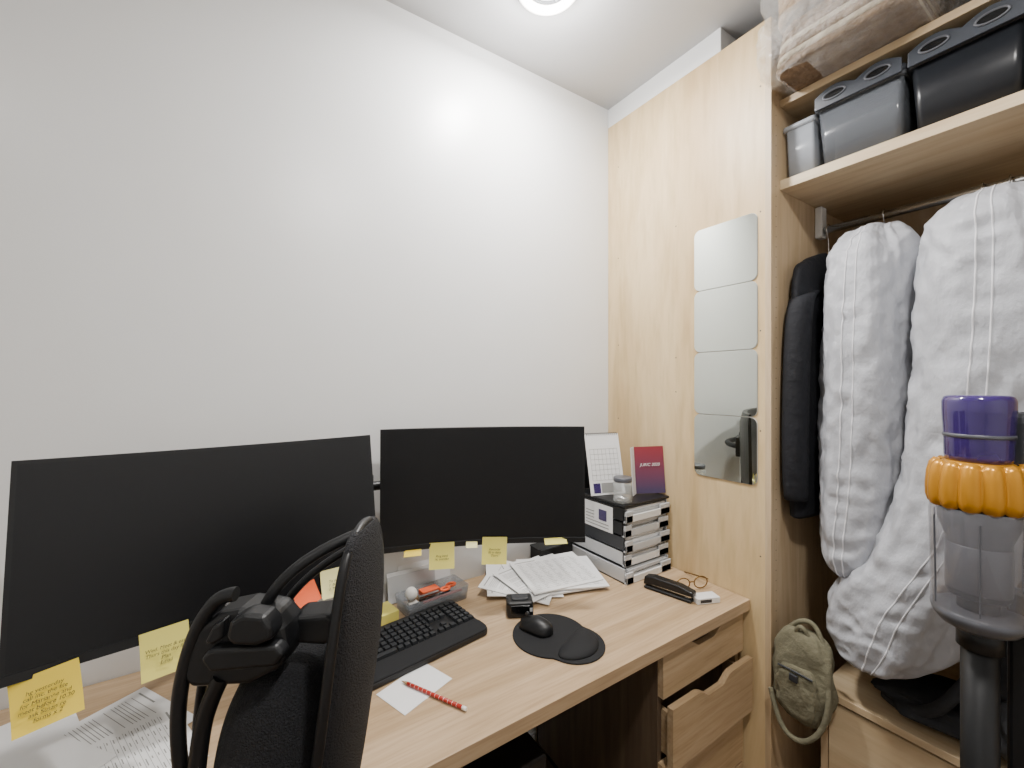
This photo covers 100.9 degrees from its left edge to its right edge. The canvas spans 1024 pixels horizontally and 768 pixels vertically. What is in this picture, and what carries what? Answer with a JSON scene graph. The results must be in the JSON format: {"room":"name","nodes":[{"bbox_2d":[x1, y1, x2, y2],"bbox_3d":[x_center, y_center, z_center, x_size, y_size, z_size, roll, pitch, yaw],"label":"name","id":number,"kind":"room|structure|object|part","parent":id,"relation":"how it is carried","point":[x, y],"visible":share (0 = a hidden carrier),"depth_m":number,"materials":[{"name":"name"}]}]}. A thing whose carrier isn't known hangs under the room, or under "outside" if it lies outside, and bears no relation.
{"room":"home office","nodes":[
{"label":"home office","id":0,"kind":"room"},
{"bbox_2d":[0,0,607,733],"bbox_3d":[-0.626,0.108,1.277,3.940,2.684,0.100,0,0,-33],"label":"wall","id":1,"kind":"structure","parent":0,"point":[223,223],"depth_m":1.20,"materials":[{"name":"paint"}]},
{"bbox_2d":[530,730,535,740],"bbox_3d":[-0.869,1.415,1.053,3.090,0.070,0.012,0,0,-33],"label":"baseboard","id":2,"kind":"structure","parent":1,"relation":"attached to","point":[533,734],"depth_m":1.67,"materials":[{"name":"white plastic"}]},
{"bbox_2d":[405,587,416,600],"bbox_3d":[-0.315,0.654,1.320,0.038,0.040,0.038,0,0,-33],"label":"ball","id":3,"kind":"object","parent":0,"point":[411,592],"visible":1,"depth_m":1.31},
{"bbox_2d":[407,581,461,609],"bbox_3d":[-0.254,0.678,1.354,0.220,0.042,0.100,0,0,-39],"label":"pens","id":4,"kind":"object","parent":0,"point":[446,593],"depth_m":1.35},
{"bbox_2d":[608,27,735,127],"bbox_3d":[0.845,-1.193,1.858,0.638,0.082,0.528,0,0,-33],"label":"wall","id":5,"kind":"structure","parent":0,"point":[720,39],"depth_m":1.62,"materials":[{"name":"paint"}]},
{"bbox_2d":[386,0,971,109],"bbox_3d":[0.139,-1.259,0.098,3.940,0.050,2.912,0,0,-33],"label":"ceiling","id":6,"kind":"structure","parent":0,"point":[601,52],"depth_m":1.48,"materials":[{"name":"paint"}]},
{"bbox_2d":[520,0,574,15],"bbox_3d":[0.111,-1.217,1.288,0.200,0.034,0.200,0,0,-33],"label":"ring light","id":7,"kind":"object","parent":6,"relation":"attached to","point":[538,7],"depth_m":1.36,"materials":[{"name":"white plastic"}]},
{"bbox_3d":[0.139,1.475,0.098,3.940,0.050,2.912,0,0,-33],"label":"floor","id":8,"kind":"structure","parent":0,"visible":0},
{"bbox_2d":[169,516,383,767],"bbox_3d":[-0.075,0.822,0.501,0.695,1.255,0.556,0,0,0],"label":"office chair","id":9,"kind":"object","parent":8,"relation":"on","point":[304,676],"visible":1,"depth_m":0.52,"materials":[{"name":"black plastic"}]},
{"bbox_3d":[-0.379,0.435,0.535,0.080,0.372,0.047,0,0,0],"label":"frame","id":10,"kind":"part","parent":9,"relation":"part of","materials":[{"name":"black plastic"}]},
{"bbox_3d":[-0.373,0.421,0.520,0.051,0.133,0.020,0,0,0],"label":"frame","id":11,"kind":"part","parent":9,"relation":"part of","materials":[{"name":"black plastic"}]},
{"bbox_3d":[-0.396,0.467,0.565,0.054,0.353,0.022,0,0,0],"label":"frame","id":12,"kind":"part","parent":9,"relation":"part of","materials":[{"name":"black plastic"}]},
{"bbox_3d":[-0.339,0.324,0.540,0.128,0.096,0.050,0,0,0],"label":"bracket plate","id":13,"kind":"part","parent":9,"relation":"part of","materials":[{"name":"black plastic"}]},
{"bbox_3d":[-0.309,0.290,0.510,0.053,0.038,0.030,0,0,0],"label":"bracket knob","id":14,"kind":"part","parent":9,"relation":"part of","materials":[{"name":"black plastic"}]},
{"bbox_3d":[-0.242,0.475,0.610,0.091,0.550,0.193,0,0,0],"label":"backrest","id":15,"kind":"part","parent":9,"relation":"part of","materials":[{"name":"black fabric"}]},
{"bbox_2d":[0,566,749,767],"bbox_3d":[-0.508,1.075,0.918,2.648,0.750,0.628,0,0,-33],"label":"desk","id":16,"kind":"object","parent":8,"relation":"on","point":[507,691],"visible":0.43,"depth_m":1.01,"materials":[{"name":"brown wood"}]},
{"bbox_2d":[0,687,208,767],"bbox_3d":[-0.866,0.696,0.745,0.424,0.006,0.476,0,0,37],"label":"loose papers","id":17,"kind":"object","parent":16,"relation":"on","point":[132,731],"visible":0.91,"depth_m":0.82,"materials":[{"name":"grey paper"}]},
{"bbox_2d":[373,475,379,490],"bbox_3d":[-0.415,0.445,1.226,0.707,0.510,0.213,0,0,-33],"label":"monitor arm","id":18,"kind":"object","parent":16,"relation":"on","point":[376,484],"visible":0.02,"depth_m":1.30,"materials":[{"name":"black plastic"}]},
{"bbox_2d":[0,435,374,688],"bbox_3d":[-0.608,0.312,0.905,0.615,0.361,0.129,0,0,-37],"label":"monitor","id":19,"kind":"object","parent":18,"relation":"attached to","point":[104,552],"visible":0.82,"depth_m":0.83,"materials":[{"name":"black plastic"}]},
{"bbox_2d":[7,657,84,740],"bbox_3d":[-0.765,0.515,0.696,0.092,0.088,0.030,0,0,-39],"label":"sticky note","id":20,"kind":"object","parent":19,"relation":"attached to","point":[53,694],"visible":1,"depth_m":0.70,"materials":[{"name":"yellow paper"}]},
{"bbox_2d":[139,619,188,683],"bbox_3d":[-0.657,0.505,0.803,0.079,0.083,0.029,0,0,-38],"label":"sticky note","id":21,"kind":"object","parent":19,"relation":"attached to","point":[160,649],"visible":0.98,"depth_m":0.80,"materials":[{"name":"yellow paper"}]},
{"bbox_2d":[294,579,321,608],"bbox_3d":[-0.463,0.475,0.954,0.059,0.053,0.023,0,0,-41],"label":"sticky note","id":22,"kind":"object","parent":19,"relation":"attached to","point":[309,592],"visible":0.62,"depth_m":0.96,"materials":[{"name":"orange paper"}]},
{"bbox_2d":[320,567,338,599],"bbox_3d":[-0.417,0.462,0.984,0.050,0.056,0.025,0,0,-37],"label":"sticky note","id":23,"kind":"object","parent":19,"relation":"attached to","point":[328,577],"visible":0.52,"depth_m":0.98,"materials":[{"name":"yellow paper"}]},
{"bbox_3d":[-0.273,0.315,1.350,0.382,0.028,0.085,0,0,-10],"label":"arm","id":24,"kind":"part","parent":18,"relation":"part of","materials":[{"name":"black plastic"}]},
{"bbox_2d":[380,426,584,553],"bbox_3d":[-0.084,0.312,1.310,0.615,0.358,0.088,0,-1,-9],"label":"monitor","id":25,"kind":"object","parent":18,"relation":"attached to","point":[520,484],"visible":0.98,"depth_m":1.30,"materials":[{"name":"black plastic"}]},
{"bbox_2d":[404,549,420,556],"bbox_3d":[-0.290,0.494,1.237,0.051,0.016,0.014,0,0,-9],"label":"sticky note","id":26,"kind":"object","parent":25,"relation":"attached to","point":[409,553],"visible":1,"depth_m":1.24,"materials":[{"name":"yellow paper"}]},
{"bbox_2d":[429,542,453,569],"bbox_3d":[-0.209,0.511,1.258,0.074,0.074,0.014,0,-1,-8],"label":"sticky note","id":27,"kind":"object","parent":25,"relation":"attached to","point":[441,554],"visible":1,"depth_m":1.26,"materials":[{"name":"yellow paper"}]},
{"bbox_2d":[466,541,476,547],"bbox_3d":[-0.121,0.485,1.276,0.034,0.015,0.014,0,0,-8],"label":"sticky note","id":28,"kind":"object","parent":25,"relation":"attached to","point":[473,544],"visible":1,"depth_m":1.28,"materials":[{"name":"beige paper"}]},
{"bbox_2d":[482,537,506,564],"bbox_3d":[-0.053,0.507,1.287,0.080,0.082,0.015,0,0,-8],"label":"sticky note","id":29,"kind":"object","parent":25,"relation":"attached to","point":[494,549],"visible":1,"depth_m":1.29,"materials":[{"name":"yellow paper"}]},
{"bbox_2d":[544,537,567,544],"bbox_3d":[0.135,0.482,1.300,0.070,0.015,0.014,0,-1,-8],"label":"sticky note","id":30,"kind":"object","parent":25,"relation":"attached to","point":[548,541],"visible":1,"depth_m":1.30,"materials":[{"name":"yellow paper"}]},
{"bbox_2d":[381,601,398,625],"bbox_3d":[-0.385,0.684,1.254,0.072,0.030,0.072,0,0,-43],"label":"sticky note pad","id":31,"kind":"object","parent":16,"relation":"on","point":[390,613],"visible":0.37,"depth_m":1.24,"materials":[{"name":"yellow paper"}]},
{"bbox_2d":[376,664,451,714],"bbox_3d":[-0.224,0.699,0.978,0.100,0.001,0.140,0,0,37],"label":"paper","id":32,"kind":"object","parent":16,"relation":"on","point":[400,696],"visible":1,"depth_m":0.97,"materials":[{"name":"white paper"}]},
{"bbox_2d":[402,681,466,710],"bbox_3d":[-0.178,0.694,0.946,0.183,0.009,0.008,0,0,28],"label":"pencil","id":33,"kind":"object","parent":32,"relation":"on","point":[414,686],"visible":1,"depth_m":0.94,"materials":[{"name":"wood"}]},
{"bbox_2d":[386,559,450,603],"bbox_3d":[-0.306,0.647,1.407,0.220,0.102,0.036,0,0,-33],"label":"envelopes","id":34,"kind":"object","parent":16,"relation":"on","point":[418,575],"visible":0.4,"depth_m":1.39,"materials":[{"name":"paper"}]},
{"bbox_2d":[372,600,486,690],"bbox_3d":[-0.290,0.685,1.121,0.430,0.023,0.205,0,2,-41],"label":"keyboard","id":35,"kind":"object","parent":16,"relation":"on","point":[408,643],"visible":0.59,"depth_m":1.13,"materials":[{"name":"black plastic"}]},
{"bbox_2d":[506,593,532,617],"bbox_3d":[0.023,0.673,1.290,0.080,0.051,0.062,0,0,-5],"label":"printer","id":36,"kind":"object","parent":16,"relation":"on","point":[517,605],"visible":0.91,"depth_m":1.26,"materials":[{"name":"black plastic"}]},
{"bbox_3d":[0.023,0.649,1.291,0.050,0.003,0.035,0,0,-5],"label":"panel","id":37,"kind":"part","parent":36,"relation":"part of","materials":[{"name":"black plastic"}]},
{"bbox_2d":[478,552,609,604],"bbox_3d":[0.097,0.671,1.480,0.451,0.050,0.300,0,0,-18],"label":"pile","id":38,"kind":"object","parent":16,"relation":"on","point":[546,577],"visible":0.98,"depth_m":1.46,"materials":[{"name":"grey paper"}]},
{"bbox_2d":[530,542,572,557],"bbox_3d":[0.158,0.664,1.676,0.170,0.069,0.070,0,0,-33],"label":"folder","id":39,"kind":"object","parent":16,"relation":"on","point":[540,549],"visible":0.37,"depth_m":1.65,"materials":[{"name":"plastic"}]},
{"bbox_2d":[513,613,604,664],"bbox_3d":[0.127,0.689,1.164,0.261,0.021,0.208,0,0,35],"label":"mouse pad","id":40,"kind":"object","parent":16,"relation":"on","point":[572,643],"visible":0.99,"depth_m":1.13,"materials":[{"name":"rubber"}]},
{"bbox_2d":[519,611,552,637],"bbox_3d":[0.068,0.674,1.198,0.104,0.040,0.062,0,0,37],"label":"computer mouse","id":41,"kind":"object","parent":40,"relation":"on","point":[535,625],"visible":1,"depth_m":1.18,"materials":[{"name":"black plastic"}]},
{"bbox_2d":[572,484,670,584],"bbox_3d":[0.414,0.564,1.678,0.256,0.271,0.340,0,0,-33],"label":"trays","id":42,"kind":"object","parent":16,"relation":"on","point":[626,542],"visible":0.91,"depth_m":1.56,"materials":[{"name":"white plastic"}]},
{"bbox_2d":[585,432,624,495],"bbox_3d":[0.355,0.310,1.687,0.148,0.233,0.120,0,0,-17],"label":"desk calendar","id":43,"kind":"object","parent":42,"relation":"on","point":[603,462],"visible":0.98,"depth_m":1.66,"materials":[{"name":"paper"}]},
{"bbox_3d":[0.346,0.312,1.714,0.148,0.237,0.002,0,15,-17],"label":"leg","id":44,"kind":"part","parent":43,"relation":"part of","materials":[{"name":"white paper"}]},
{"bbox_2d":[613,475,631,501],"bbox_3d":[0.401,0.382,1.534,0.068,0.090,0.068,0,0,-33],"label":"glass jar","id":45,"kind":"object","parent":42,"relation":"on","point":[617,478],"visible":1,"depth_m":1.51,"materials":[{"name":"clear glass"}]},
{"bbox_3d":[0.401,0.344,1.534,0.066,0.016,0.066,0,0,-33],"label":"lid","id":46,"kind":"part","parent":45,"relation":"part of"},
{"bbox_2d":[630,446,665,495],"bbox_3d":[0.518,0.334,1.641,0.149,0.183,0.051,0,0,-18],"label":"brochure","id":47,"kind":"object","parent":42,"relation":"on","point":[647,462],"visible":1,"depth_m":1.65,"materials":[{"name":"paper"}]},
{"bbox_2d":[644,574,695,603],"bbox_3d":[0.523,0.676,1.408,0.166,0.046,0.036,0,0,43],"label":"stapler","id":48,"kind":"object","parent":16,"relation":"on","point":[654,582],"visible":1,"depth_m":1.40,"materials":[{"name":"black plastic"}]},
{"bbox_2d":[677,571,707,587],"bbox_3d":[0.597,0.677,1.496,0.129,0.045,0.128,0,0,-13],"label":"eyeglasses","id":49,"kind":"object","parent":16,"relation":"on","point":[684,571],"visible":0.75,"depth_m":1.44,"materials":[{"name":"gold metal"}]},
{"bbox_2d":[693,591,719,604],"bbox_3d":[0.623,0.690,1.364,0.080,0.018,0.040,0,0,-11],"label":"box","id":50,"kind":"object","parent":16,"relation":"on","point":[701,598],"visible":0.81,"depth_m":1.35,"materials":[{"name":"white plastic"}]},
{"bbox_2d":[461,732,545,767],"bbox_3d":[-0.101,1.165,1.111,0.200,0.570,0.386,0,0,-33],"label":"computer tower","id":51,"kind":"object","parent":8,"relation":"on","point":[522,751],"visible":0.27,"depth_m":1.00,"materials":[{"name":"black plastic"}]},
{"bbox_2d":[536,614,752,767],"bbox_3d":[0.432,1.093,1.504,0.407,0.713,0.619,0,0,-33],"label":"drawer pedestal","id":52,"kind":"object","parent":8,"relation":"on","point":[687,708],"visible":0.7,"depth_m":1.28,"materials":[{"name":"brown wood"}]},
{"bbox_3d":[0.316,0.970,1.357,0.012,0.120,0.468,0,0,-33],"label":"drawer","id":53,"kind":"part","parent":52,"relation":"part of","materials":[{"name":"brown wood"}]},
{"bbox_3d":[0.579,1.139,1.278,0.403,0.173,0.018,0,0,-33],"label":"drawer","id":54,"kind":"part","parent":52,"relation":"part of","materials":[{"name":"brown wood"}]},
{"bbox_3d":[0.579,0.807,1.278,0.403,0.120,0.018,0,0,-33],"label":"drawer","id":55,"kind":"part","parent":52,"relation":"part of","materials":[{"name":"brown wood"}]},
{"bbox_3d":[0.596,0.961,1.252,0.403,0.169,0.018,0,0,-33],"label":"drawer","id":56,"kind":"part","parent":52,"relation":"part of","materials":[{"name":"brown wood"}]},
{"bbox_3d":[0.614,0.970,1.550,0.012,0.120,0.468,0,0,-33],"label":"drawer","id":57,"kind":"part","parent":52,"relation":"part of","materials":[{"name":"brown wood"}]},
{"bbox_3d":[0.579,1.316,1.278,0.403,0.168,0.018,0,0,-33],"label":"drawer","id":58,"kind":"part","parent":52,"relation":"part of","materials":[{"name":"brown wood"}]},
{"bbox_2d":[608,0,1023,767],"bbox_3d":[1.328,0.150,1.108,0.636,2.600,2.311,0,0,-33],"label":"built-in wardrobe","id":59,"kind":"object","parent":8,"relation":"on","point":[709,149],"depth_m":1.40,"materials":[{"name":"brown wood"}]},
{"bbox_2d":[694,414,757,484],"bbox_3d":[0.726,0.217,1.448,0.004,0.220,0.223,0,0,-33],"label":"tile","id":60,"kind":"structure","parent":59,"relation":"attached to","point":[725,447],"depth_m":1.44,"materials":[{"name":"silver glass"}]},
{"bbox_2d":[694,349,757,416],"bbox_3d":[0.726,-0.003,1.448,0.004,0.220,0.223,0,0,-33],"label":"tile","id":61,"kind":"structure","parent":59,"relation":"attached to","point":[725,382],"depth_m":1.44,"materials":[{"name":"silver glass"}]},
{"bbox_2d":[694,281,757,351],"bbox_3d":[0.726,-0.224,1.448,0.004,0.220,0.223,0,0,-33],"label":"tile","id":62,"kind":"structure","parent":59,"relation":"attached to","point":[725,318],"depth_m":1.44,"materials":[{"name":"silver glass"}]},
{"bbox_2d":[694,213,757,290],"bbox_3d":[0.726,-0.444,1.448,0.004,0.220,0.223,0,0,-33],"label":"tile","id":63,"kind":"structure","parent":59,"relation":"attached to","point":[725,253],"depth_m":1.44,"materials":[{"name":"silver glass"}]},
{"bbox_2d":[768,618,838,744],"bbox_3d":[0.862,0.868,1.255,0.109,0.344,0.162,0,0,-33],"label":"shoulder bag","id":64,"kind":"object","parent":59,"relation":"hanging from","point":[803,663],"visible":1,"depth_m":1.22,"materials":[{"name":"fabric"}]},
{"bbox_2d":[783,115,823,176],"bbox_3d":[1.080,-0.734,1.440,0.454,0.166,0.092,0,0,-33],"label":"storage bin","id":65,"kind":"object","parent":59,"relation":"on","point":[804,138],"visible":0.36,"depth_m":1.31,"materials":[{"name":"grey plastic"}]},
{"bbox_2d":[781,224,829,518],"bbox_3d":[1.073,-0.064,1.450,0.545,0.979,0.075,0,0,-35],"label":"jacket","id":66,"kind":"object","parent":59,"relation":"hanging from","point":[804,317],"visible":0.51,"depth_m":1.31,"materials":[{"name":"fabric"}]},
{"bbox_3d":[1.065,0.150,1.499,0.620,2.600,0.018,0,0,-33],"label":"panel","id":67,"kind":"part","parent":59,"relation":"part of","materials":[{"name":"brown wood"}]},
{"bbox_2d":[776,0,943,92],"bbox_3d":[1.030,-0.982,1.242,0.557,0.147,0.401,0,0,-33],"label":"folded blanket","id":68,"kind":"object","parent":59,"relation":"on","point":[833,35],"visible":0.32,"depth_m":1.13,"materials":[{"name":"fabric"}]},
{"bbox_2d":[778,0,954,34],"bbox_3d":[1.029,-1.133,1.238,0.541,0.141,0.383,0,0,-33],"label":"plastic bag","id":69,"kind":"object","parent":68,"relation":"on","point":[789,11],"visible":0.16,"depth_m":1.21,"materials":[{"name":"plastic"}]},
{"bbox_2d":[814,57,917,163],"bbox_3d":[1.149,-0.760,1.307,0.460,0.218,0.218,0,0,-33],"label":"storage bin","id":70,"kind":"object","parent":59,"relation":"on","point":[876,107],"visible":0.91,"depth_m":1.18,"materials":[{"name":"grey plastic"}]},
{"bbox_3d":[1.153,-0.835,1.309,0.450,0.024,0.218,0,0,-33],"label":"lid plate","id":71,"kind":"part","parent":70,"relation":"part of","materials":[{"name":"grey plastic"}]},
{"bbox_2d":[817,209,920,577],"bbox_3d":[1.159,0.013,1.331,0.534,1.136,0.260,0,0,-33],"label":"bag","id":72,"kind":"object","parent":59,"relation":"hanging from","point":[866,352],"visible":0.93,"depth_m":1.18,"materials":[{"name":"white fabric"}]},
{"bbox_2d":[780,0,1001,120],"bbox_3d":[1.530,-0.896,0.836,0.564,0.022,1.600,0,0,-33],"label":"shelf","id":73,"kind":"object","parent":59,"relation":"attached to","point":[800,105],"depth_m":1.15,"materials":[{"name":"brown wood"}]},
{"bbox_3d":[1.173,1.042,0.905,0.018,0.215,0.840,0,0,-33],"label":"drawer","id":74,"kind":"part","parent":59,"relation":"part of","materials":[{"name":"brown wood"}]},
{"bbox_2d":[780,90,1023,221],"bbox_3d":[1.530,-0.635,0.836,0.564,0.030,1.600,0,0,-33],"label":"shelf","id":75,"kind":"object","parent":59,"relation":"attached to","point":[984,143],"depth_m":1.22,"materials":[{"name":"brown wood"}]},
{"bbox_3d":[1.514,-0.565,0.827,0.040,0.109,1.597,0,0,-33],"label":"clothes rail","id":76,"kind":"part","parent":59,"relation":"part of","materials":[{"name":"silver metal"}]},
{"bbox_2d":[826,174,1023,678],"bbox_3d":[1.220,0.124,1.183,0.583,1.356,0.512,0,0,-33],"label":"bag","id":77,"kind":"object","parent":59,"relation":"in","point":[967,334],"visible":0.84,"depth_m":1.03,"materials":[{"name":"white fabric"}]},
{"bbox_3d":[1.589,0.150,1.276,0.015,2.600,2.310,0,0,-33],"label":"panel","id":78,"kind":"part","parent":59,"relation":"part of","materials":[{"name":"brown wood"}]},
{"bbox_2d":[871,641,1006,760],"bbox_3d":[1.307,0.761,1.107,0.489,0.281,0.486,0,0,-33],"label":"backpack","id":79,"kind":"object","parent":59,"relation":"on","point":[932,701],"visible":0.42,"depth_m":1.09,"materials":[{"name":"black fabric"}]},
{"bbox_2d":[906,0,1023,128],"bbox_3d":[1.262,-0.760,1.132,0.460,0.218,0.214,0,0,-33],"label":"storage bin","id":80,"kind":"object","parent":59,"relation":"on","point":[953,71],"visible":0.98,"depth_m":1.01,"materials":[{"name":"black plastic"}]},
{"bbox_2d":[924,395,1023,767],"bbox_3d":[0.915,0.733,0.738,0.254,1.426,0.281,0,0,-33],"label":"stick vacuum","id":81,"kind":"object","parent":8,"relation":"on","point":[976,489],"visible":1,"depth_m":0.77,"materials":[{"name":"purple plastic"}]},
{"bbox_3d":[0.973,0.121,0.761,0.100,0.140,0.100,0,0,-33],"label":"motor","id":82,"kind":"part","parent":81,"relation":"part of","materials":[{"name":"grey plastic"}]}
]}

